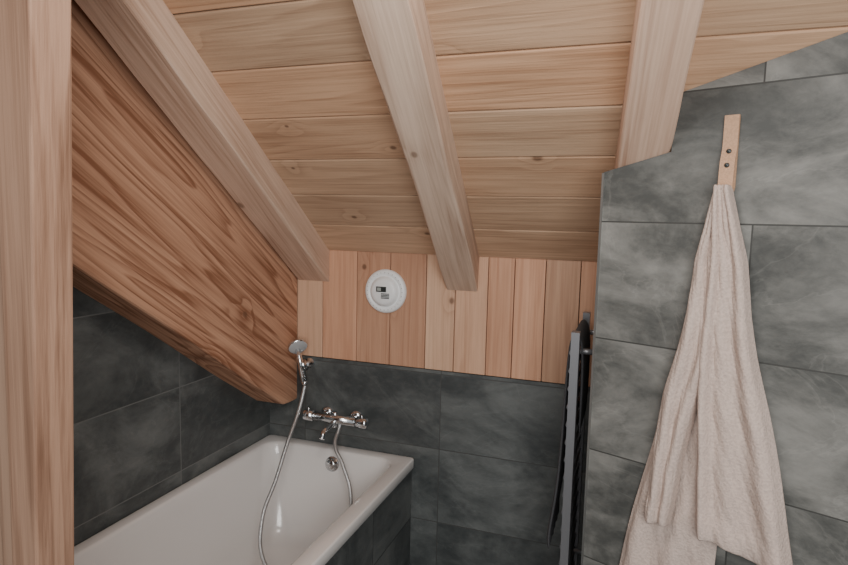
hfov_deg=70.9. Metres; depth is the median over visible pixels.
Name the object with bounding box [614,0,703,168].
rafter
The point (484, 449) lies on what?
wall
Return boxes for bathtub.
[74,435,413,564]
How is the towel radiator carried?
attached to the wall at (791, 190)
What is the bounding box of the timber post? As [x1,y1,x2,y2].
[0,0,73,564]
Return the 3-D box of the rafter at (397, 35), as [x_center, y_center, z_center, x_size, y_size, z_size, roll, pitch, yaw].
[-0.139,-0.789,1.094,0.344,1.892,2.503,3,6,19]
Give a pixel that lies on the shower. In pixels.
(296, 346)
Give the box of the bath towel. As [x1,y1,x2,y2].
[619,184,792,564]
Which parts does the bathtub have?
bath panel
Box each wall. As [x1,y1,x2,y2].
[73,287,269,545]
[270,355,589,564]
[583,32,847,564]
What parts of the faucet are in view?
spout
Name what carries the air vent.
in the cladding
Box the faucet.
[302,406,368,439]
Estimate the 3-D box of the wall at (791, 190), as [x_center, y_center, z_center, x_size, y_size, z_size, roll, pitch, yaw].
[1.166,0.348,1.140,1.750,2.328,0.100,6,8,40]
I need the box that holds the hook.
[718,114,740,191]
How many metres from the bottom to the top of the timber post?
2.500 m
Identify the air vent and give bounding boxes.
[365,269,406,312]
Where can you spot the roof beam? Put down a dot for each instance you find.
(158, 240)
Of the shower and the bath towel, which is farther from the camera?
the shower
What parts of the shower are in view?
spray plate, shower handle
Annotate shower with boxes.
[258,338,352,564]
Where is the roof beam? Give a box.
[71,0,296,403]
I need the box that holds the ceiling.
[163,0,847,265]
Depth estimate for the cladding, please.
2.43 m
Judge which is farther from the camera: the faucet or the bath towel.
the faucet
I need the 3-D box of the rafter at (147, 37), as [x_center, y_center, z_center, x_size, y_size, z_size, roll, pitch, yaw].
[-0.830,-0.832,1.335,0.267,1.890,2.503,3,6,19]
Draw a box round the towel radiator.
[547,311,592,564]
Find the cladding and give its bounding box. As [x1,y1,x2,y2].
[297,250,596,386]
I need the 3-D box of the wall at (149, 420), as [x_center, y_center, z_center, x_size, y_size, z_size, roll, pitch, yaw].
[-1.200,-0.177,1.420,0.120,3.200,2.700,3,6,19]
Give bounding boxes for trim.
[581,173,604,564]
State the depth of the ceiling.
1.67 m
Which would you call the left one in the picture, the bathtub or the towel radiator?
the bathtub
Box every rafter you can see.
[75,0,328,281]
[352,0,478,291]
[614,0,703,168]
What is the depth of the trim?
1.66 m
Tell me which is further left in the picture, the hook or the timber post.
the timber post

